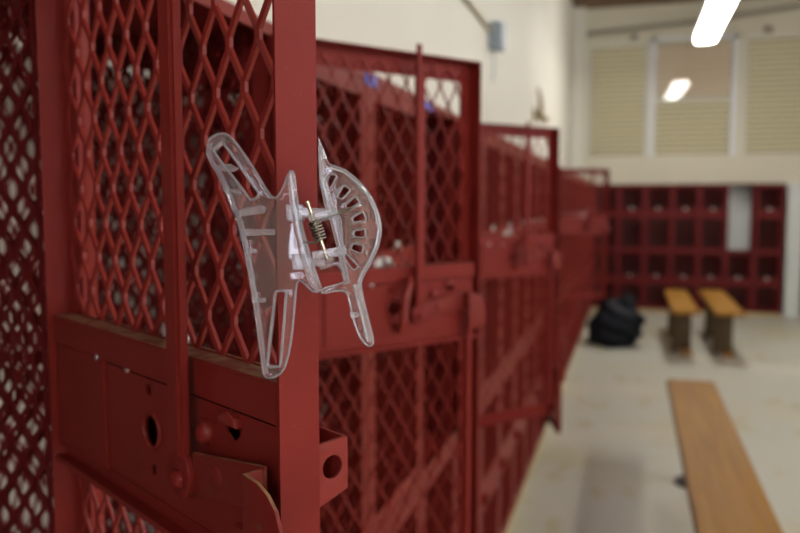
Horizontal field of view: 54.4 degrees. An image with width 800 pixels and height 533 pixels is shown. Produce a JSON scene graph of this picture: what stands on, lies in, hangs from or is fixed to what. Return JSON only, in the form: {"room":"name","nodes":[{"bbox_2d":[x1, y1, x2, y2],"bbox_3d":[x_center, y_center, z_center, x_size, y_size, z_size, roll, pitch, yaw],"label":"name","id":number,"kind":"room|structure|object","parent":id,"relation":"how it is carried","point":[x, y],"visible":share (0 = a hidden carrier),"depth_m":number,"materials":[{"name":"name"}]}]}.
{"room":"locker room","nodes":[
{"label":"locker room","id":0,"kind":"room"},
{"bbox_2d":[0,0,573,532],"bbox_3d":[0.037,-0.804,3.036,0.150,3.860,15.150,1,5,16],"label":"wall","id":1,"kind":"structure","parent":0,"point":[539,33],"depth_m":3.49,"materials":[{"name":"beige paint"}]},
{"bbox_2d":[464,0,492,32],"bbox_3d":[-0.769,-0.935,-0.013,0.028,0.033,8.864,1,5,16],"label":"conduit","id":2,"kind":"object","parent":1,"relation":"attached to","point":[471,5],"visible":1,"depth_m":3.86,"materials":[{"name":"beige metal"}]},
{"bbox_2d":[488,20,505,81],"bbox_3d":[0.533,-1.180,4.276,0.078,0.316,0.110,1,5,16],"label":"junction box","id":3,"kind":"object","parent":1,"relation":"attached to","point":[497,38],"visible":0.98,"depth_m":4.22,"materials":[{"name":"blue paint"}]},
{"bbox_2d":[533,87,548,123],"bbox_3d":[1.099,-1.263,6.112,0.119,0.247,0.296,1,5,16],"label":"wall bracket","id":4,"kind":"object","parent":1,"relation":"attached to","point":[542,118],"visible":1,"depth_m":6.17,"materials":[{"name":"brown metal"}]},
{"bbox_2d":[506,316,588,532],"bbox_3d":[0.644,0.957,4.388,0.288,0.128,10.382,1,5,16],"label":"trim","id":5,"kind":"structure","parent":1,"relation":"attached to","point":[544,433],"depth_m":4.03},
{"bbox_2d":[0,0,347,532],"bbox_3d":[-0.314,0.474,0.511,0.589,1.470,0.357,1,5,16],"label":"locker","id":6,"kind":"object","parent":5,"relation":"on","point":[186,437],"visible":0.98,"depth_m":0.50,"materials":[{"name":"red metal"}]},
{"bbox_2d":[206,132,381,378],"bbox_3d":[-0.049,-0.005,0.352,0.080,0.111,0.017,0,5,2],"label":"claw clip","id":7,"kind":"object","parent":6,"relation":"attached to","point":[277,254],"visible":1,"depth_m":0.35,"materials":[{"name":"clear plastic"}]},
{"bbox_2d":[91,27,368,532],"bbox_3d":[-0.239,0.414,1.234,0.321,1.470,0.357,1,5,16],"label":"locker","id":8,"kind":"object","parent":5,"relation":"on","point":[341,75],"visible":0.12,"depth_m":1.30,"materials":[{"name":"red metal"}]},
{"bbox_2d":[0,0,484,532],"bbox_3d":[-0.206,0.435,0.986,0.525,1.470,0.615,1,5,16],"label":"locker","id":9,"kind":"object","parent":5,"relation":"on","point":[420,303],"visible":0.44,"depth_m":1.04,"materials":[{"name":"red metal"}]},
{"bbox_2d":[213,71,421,532],"bbox_3d":[-0.137,0.386,1.576,0.321,1.470,0.357,1,5,16],"label":"locker","id":10,"kind":"object","parent":5,"relation":"on","point":[388,98],"visible":0.19,"depth_m":1.56,"materials":[{"name":"red metal"}]},
{"bbox_2d":[320,475,416,532],"bbox_3d":[-0.147,0.481,1.586,0.295,0.002,0.353,1,5,16],"label":"shelf","id":11,"kind":"object","parent":10,"relation":"attached to","point":[390,520],"depth_m":1.57,"materials":[{"name":"red metal"}]},
{"bbox_2d":[365,73,376,87],"bbox_3d":[-0.049,-0.315,1.319,0.001,0.018,0.055,1,5,16],"label":"tape","id":12,"kind":"object","parent":10,"relation":"attached to","point":[366,74],"visible":0.71,"depth_m":1.31,"materials":[{"name":"blue"}]},
{"bbox_2d":[377,117,483,532],"bbox_3d":[0.067,0.329,2.260,0.321,1.470,0.357,1,5,16],"label":"locker","id":13,"kind":"object","parent":5,"relation":"on","point":[431,121],"visible":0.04,"depth_m":2.38,"materials":[{"name":"red metal"}]},
{"bbox_2d":[377,395,445,431],"bbox_3d":[0.057,0.424,2.270,0.295,0.002,0.353,1,5,16],"label":"shelf","id":14,"kind":"object","parent":13,"relation":"attached to","point":[438,403],"depth_m":2.26,"materials":[{"name":"red metal"}]},
{"bbox_2d":[316,99,560,532],"bbox_3d":[0.106,0.351,2.002,0.543,1.470,0.600,1,5,16],"label":"locker","id":15,"kind":"object","parent":5,"relation":"on","point":[507,255],"visible":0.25,"depth_m":2.06,"materials":[{"name":"red metal"}]},
{"bbox_2d":[341,428,452,476],"bbox_3d":[-0.045,0.452,1.928,0.295,0.002,0.353,1,5,16],"label":"shelf","id":16,"kind":"object","parent":15,"relation":"attached to","point":[438,440],"depth_m":1.94,"materials":[{"name":"red metal"}]},
{"bbox_2d":[425,102,432,111],"bbox_3d":[0.063,-0.348,1.695,0.001,0.014,0.067,1,5,16],"label":"tape","id":17,"kind":"object","parent":15,"relation":"attached to","point":[427,105],"visible":0.57,"depth_m":1.68,"materials":[{"name":"blue"}]},
{"bbox_2d":[392,131,502,532],"bbox_3d":[0.169,0.301,2.602,0.321,1.470,0.357,1,5,16],"label":"locker","id":18,"kind":"object","parent":5,"relation":"on","point":[490,443],"visible":0.19,"depth_m":2.58,"materials":[{"name":"red metal"}]},
{"bbox_2d":[423,371,497,396],"bbox_3d":[0.159,0.396,2.612,0.295,0.002,0.353,1,5,16],"label":"shelf","id":19,"kind":"object","parent":18,"relation":"attached to","point":[495,380],"depth_m":2.59,"materials":[{"name":"red metal"}]},
{"bbox_2d":[425,139,517,532],"bbox_3d":[0.271,0.273,2.944,0.321,1.470,0.357,1,5,16],"label":"locker","id":20,"kind":"object","parent":5,"relation":"on","point":[506,457],"visible":0.21,"depth_m":2.92,"materials":[{"name":"red metal"}]},
{"bbox_2d":[446,146,527,511],"bbox_3d":[0.373,0.244,3.286,0.321,1.470,0.357,1,5,16],"label":"locker","id":21,"kind":"object","parent":5,"relation":"on","point":[519,426],"visible":0.18,"depth_m":3.24,"materials":[{"name":"red metal"}]},
{"bbox_2d":[525,152,538,480],"bbox_3d":[0.475,0.216,3.628,0.321,1.470,0.357,1,5,16],"label":"locker","id":22,"kind":"object","parent":5,"relation":"on","point":[530,423],"visible":0.17,"depth_m":3.61,"materials":[{"name":"red metal"}]},
{"bbox_2d":[534,156,546,456],"bbox_3d":[0.577,0.188,3.970,0.321,1.470,0.357,1,5,16],"label":"locker","id":23,"kind":"object","parent":5,"relation":"on","point":[538,420],"visible":0.16,"depth_m":3.94,"materials":[{"name":"red metal"}]},
{"bbox_2d":[542,169,565,435],"bbox_3d":[0.724,0.160,4.298,0.415,1.470,0.357,1,5,16],"label":"locker","id":24,"kind":"object","parent":5,"relation":"on","point":[555,422],"visible":0.07,"depth_m":4.15,"materials":[{"name":"red metal"}]},
{"bbox_2d":[556,166,563,392],"bbox_3d":[0.883,0.103,4.995,0.321,1.470,0.357,1,5,16],"label":"locker","id":25,"kind":"object","parent":5,"relation":"on","point":[559,302],"visible":0.04,"depth_m":5.05,"materials":[{"name":"red metal"}]},
{"bbox_2d":[561,173,567,383],"bbox_3d":[0.985,0.074,5.338,0.321,1.470,0.357,1,5,16],"label":"locker","id":26,"kind":"object","parent":5,"relation":"on","point":[563,310],"visible":0.11,"depth_m":5.35,"materials":[{"name":"red metal"}]},
{"bbox_2d":[565,173,571,374],"bbox_3d":[1.087,0.046,5.679,0.321,1.470,0.357,1,5,16],"label":"locker","id":27,"kind":"object","parent":5,"relation":"on","point":[569,174],"visible":0.12,"depth_m":5.67,"materials":[{"name":"red metal"}]},
{"bbox_2d":[568,173,574,367],"bbox_3d":[1.189,0.018,6.021,0.321,1.470,0.357,1,5,16],"label":"locker","id":28,"kind":"object","parent":5,"relation":"on","point":[573,183],"visible":0.11,"depth_m":6.00,"materials":[{"name":"red metal"}]},
{"bbox_2d":[572,174,577,357],"bbox_3d":[1.291,-0.011,6.364,0.321,1.470,0.357,1,5,16],"label":"locker","id":29,"kind":"object","parent":5,"relation":"on","point":[576,178],"visible":0.15,"depth_m":6.34,"materials":[{"name":"red metal"}]},
{"bbox_2d":[575,175,580,349],"bbox_3d":[1.393,-0.039,6.705,0.321,1.470,0.357,1,5,16],"label":"locker","id":30,"kind":"object","parent":5,"relation":"on","point":[579,177],"visible":0.12,"depth_m":6.69,"materials":[{"name":"red metal"}]},
{"bbox_2d":[578,177,583,341],"bbox_3d":[1.495,-0.068,7.048,0.321,1.470,0.357,1,5,16],"label":"locker","id":31,"kind":"object","parent":5,"relation":"on","point":[579,315],"visible":0.09,"depth_m":7.02,"materials":[{"name":"red metal"}]},
{"bbox_2d":[556,167,609,314],"bbox_3d":[0.938,0.128,4.696,0.598,1.470,0.528,1,5,16],"label":"locker","id":32,"kind":"object","parent":5,"relation":"on","point":[594,225],"visible":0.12,"depth_m":4.78,"materials":[{"name":"red metal"}]},
{"bbox_2d":[580,178,585,336],"bbox_3d":[1.597,-0.096,7.389,0.321,1.470,0.357,1,5,16],"label":"locker","id":33,"kind":"object","parent":5,"relation":"on","point":[582,301],"visible":0.14,"depth_m":7.38,"materials":[{"name":"red metal"}]},
{"bbox_2d":[583,179,587,328],"bbox_3d":[1.698,-0.124,7.731,0.321,1.470,0.357,1,5,16],"label":"locker","id":34,"kind":"object","parent":5,"relation":"on","point":[586,179],"visible":0.15,"depth_m":7.72,"materials":[{"name":"red metal"}]},
{"bbox_2d":[585,181,589,323],"bbox_3d":[1.800,-0.152,8.073,0.321,1.470,0.357,1,5,16],"label":"locker","id":35,"kind":"object","parent":5,"relation":"on","point":[588,181],"visible":0.08,"depth_m":8.05,"materials":[{"name":"red metal"}]},
{"bbox_2d":[587,181,590,317],"bbox_3d":[1.903,-0.181,8.415,0.321,1.470,0.357,1,5,16],"label":"locker","id":36,"kind":"object","parent":5,"relation":"on","point":[590,181],"visible":0.09,"depth_m":8.40,"materials":[{"name":"red metal"}]},
{"bbox_2d":[589,235,591,312],"bbox_3d":[2.005,-0.209,8.758,0.321,1.470,0.357,1,5,16],"label":"locker","id":37,"kind":"object","parent":5,"relation":"on","point":[591,235],"visible":0.07,"depth_m":8.78,"materials":[{"name":"red metal"}]},
{"bbox_2d":[590,200,593,310],"bbox_3d":[2.107,-0.238,9.100,0.321,1.470,0.357,1,5,16],"label":"locker","id":38,"kind":"object","parent":5,"relation":"on","point":[593,200],"visible":0.08,"depth_m":9.12,"materials":[{"name":"red metal"}]},
{"bbox_2d":[572,0,706,8],"bbox_3d":[2.587,-2.714,2.118,5.570,0.100,15.550,1,5,16],"label":"ceiling","id":39,"kind":"structure","parent":0,"point":[589,4],"depth_m":9.71,"materials":[{"name":"brown wood"}]},
{"bbox_2d":[695,0,735,42],"bbox_3d":[2.890,-2.673,7.071,0.200,0.800,2.380,1,5,16],"label":"ceiling light","id":40,"kind":"object","parent":39,"relation":"hanging from","point":[715,13],"visible":1,"depth_m":7.23,"materials":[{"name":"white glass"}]},
{"bbox_2d":[509,310,799,532],"bbox_3d":[2.587,1.232,2.445,5.570,0.100,15.550,1,5,16],"label":"floor","id":41,"kind":"structure","parent":0,"point":[614,462],"depth_m":4.71,"materials":[{"name":"beige concrete"}]},
{"bbox_2d":[587,294,645,348],"bbox_3d":[2.084,0.513,7.500,0.550,0.494,0.460,1,5,16],"label":"backpack","id":42,"kind":"object","parent":41,"relation":"on","point":[616,323],"visible":1,"depth_m":7.39,"materials":[{"name":"black nylon"},{"name":"black plastic"}]},
{"bbox_2d":[664,289,698,354],"bbox_3d":[2.696,0.536,7.510,0.220,0.450,1.700,1,5,16],"label":"bench","id":43,"kind":"object","parent":41,"relation":"on","point":[681,307],"visible":1,"depth_m":7.15,"materials":[{"name":"brown wood"}]},
{"bbox_2d":[698,290,745,357],"bbox_3d":[3.044,0.543,7.433,0.240,0.450,1.750,1,5,16],"label":"bench","id":44,"kind":"object","parent":41,"relation":"on","point":[720,310],"visible":1,"depth_m":7.06,"materials":[{"name":"brown wood"}]},
{"bbox_2d":[667,379,782,532],"bbox_3d":[1.042,0.953,2.485,0.236,0.450,3.390,1,5,16],"label":"bench","id":45,"kind":"object","parent":41,"relation":"on","point":[725,492],"visible":1,"depth_m":2.76,"materials":[{"name":"brown wood"}]},
{"bbox_2d":[583,0,799,184],"bbox_3d":[4.766,-1.347,9.589,5.170,3.860,0.150,1,5,16],"label":"wall","id":46,"kind":"structure","parent":0,"point":[781,167],"depth_m":9.78,"materials":[{"name":"beige paint"}]},
{"bbox_2d":[571,7,586,176],"bbox_3d":[2.320,-1.394,10.163,0.149,3.859,0.139,1,5,16],"label":"trim","id":47,"kind":"structure","parent":46,"relation":"attached to","point":[580,13],"depth_m":10.02,"materials":[{"name":"beige paint"}]},
{"bbox_2d":[588,42,647,155],"bbox_3d":[2.809,-2.151,10.054,0.715,1.415,0.050,1,5,16],"label":"window","id":48,"kind":"structure","parent":46,"relation":"in","point":[646,43],"depth_m":9.99,"materials":[{"name":"white"}]},
{"bbox_2d":[590,44,645,155],"bbox_3d":[2.812,-2.142,10.067,0.665,1.395,0.056,1,5,16],"label":"blind","id":49,"kind":"object","parent":48,"relation":"attached to","point":[618,72],"visible":1,"depth_m":10.06,"materials":[{"name":"beige plastic"}]},
{"bbox_2d":[631,34,637,40],"bbox_3d":[2.970,-2.909,9.859,0.090,0.070,0.109,1,5,16],"label":"clip","id":50,"kind":"object","parent":46,"relation":"attached to","point":[634,37],"visible":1,"depth_m":9.82,"materials":[{"name":"beige"}]},
{"bbox_2d":[586,3,799,36],"bbox_3d":[3.836,-3.059,9.542,3.015,0.303,0.063,1,5,16],"label":"ceiling pipe","id":51,"kind":"object","parent":46,"relation":"attached to","point":[793,6],"visible":0.76,"depth_m":9.63,"materials":[{"name":"beige metal"}]},
{"bbox_2d":[648,33,739,156],"bbox_3d":[3.691,-2.141,9.819,1.030,1.495,0.162,1,5,16],"label":"window","id":52,"kind":"structure","parent":46,"relation":"in","point":[734,36],"depth_m":9.71,"materials":[{"name":"white metal"}]},
{"bbox_2d":[654,39,731,154],"bbox_3d":[3.689,-2.121,9.814,0.880,1.395,0.056,1,5,16],"label":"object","id":53,"kind":"structure","parent":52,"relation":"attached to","point":[685,70],"depth_m":9.81,"materials":[{"name":"beige"}]},
{"bbox_2d":[591,307,799,316],"bbox_3d":[3.665,0.549,9.787,3.065,0.049,0.360,1,5,16],"label":"trim","id":54,"kind":"structure","parent":46,"relation":"attached to","point":[592,308],"depth_m":9.58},
{"bbox_2d":[592,184,619,306],"bbox_3d":[2.641,-0.272,9.994,0.314,1.550,0.384,1,5,16],"label":"locker","id":55,"kind":"object","parent":54,"relation":"on","point":[613,222],"visible":0.7,"depth_m":9.89,"materials":[{"name":"metal"}]},
{"bbox_2d":[617,184,645,307],"bbox_3d":[2.943,-0.264,9.905,0.314,1.550,0.384,1,5,16],"label":"locker","id":56,"kind":"object","parent":54,"relation":"on","point":[631,231],"visible":1,"depth_m":9.82,"materials":[{"name":"metal"}]},
{"bbox_2d":[643,184,672,308],"bbox_3d":[3.244,-0.257,9.816,0.314,1.550,0.384,1,5,16],"label":"locker","id":57,"kind":"object","parent":54,"relation":"on","point":[658,201],"visible":0.89,"depth_m":9.75,"materials":[{"name":"metal"}]},
{"bbox_2d":[670,184,699,304],"bbox_3d":[3.546,-0.249,9.726,0.314,1.550,0.384,1,5,16],"label":"locker","id":58,"kind":"object","parent":54,"relation":"on","point":[685,197],"visible":0.94,"depth_m":9.62,"materials":[{"name":"metal"}]},
{"bbox_2d":[696,184,727,310],"bbox_3d":[3.848,-0.242,9.637,0.314,1.550,0.384,1,5,16],"label":"locker","id":59,"kind":"object","parent":54,"relation":"on","point":[713,197],"visible":0.88,"depth_m":9.54,"materials":[{"name":"metal"}]},
{"bbox_2d":[724,183,756,311],"bbox_3d":[4.150,-0.235,9.547,0.314,1.550,0.384,1,5,16],"label":"locker","id":60,"kind":"object","parent":54,"relation":"on","point":[741,205],"visible":0.97,"depth_m":9.62,"materials":[{"name":"metal"}]},
{"bbox_2d":[752,183,785,312],"bbox_3d":[4.452,-0.227,9.458,0.314,1.550,0.384,1,5,16],"label":"locker","id":61,"kind":"object","parent":54,"relation":"on","point":[770,197],"visible":1,"depth_m":9.37,"materials":[{"name":"metal"}]},
{"bbox_2d":[764,26,772,32],"bbox_3d":[4.466,-2.873,9.416,0.090,0.070,0.109,1,5,16],"label":"clip","id":62,"kind":"object","parent":46,"relation":"attached to","point":[767,29],"visible":1,"depth_m":9.40,"materials":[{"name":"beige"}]},
{"bbox_2d":[742,34,799,152],"bbox_3d":[4.714,-2.104,9.490,0.950,1.415,0.050,1,5,16],"label":"window","id":63,"kind":"structure","parent":46,"relation":"in","point":[788,34],"depth_m":9.57,"materials":[{"name":"white"}]},
{"bbox_2d":[744,36,799,152],"bbox_3d":[4.718,-2.095,9.503,0.900,1.395,0.056,1,5,16],"label":"blind","id":64,"kind":"object","parent":63,"relation":"attached to","point":[772,117],"visible":1,"depth_m":9.54,"materials":[{"name":"beige plastic"}]},
{"bbox_2d":[780,183,799,317],"bbox_3d":[4.734,-0.199,9.416,0.170,1.600,0.379,1,5,16],"label":"trim","id":65,"kind":"structure","parent":46,"relation":"attached to","point":[790,289],"depth_m":9.26,"materials":[{"name":"grey paint"}]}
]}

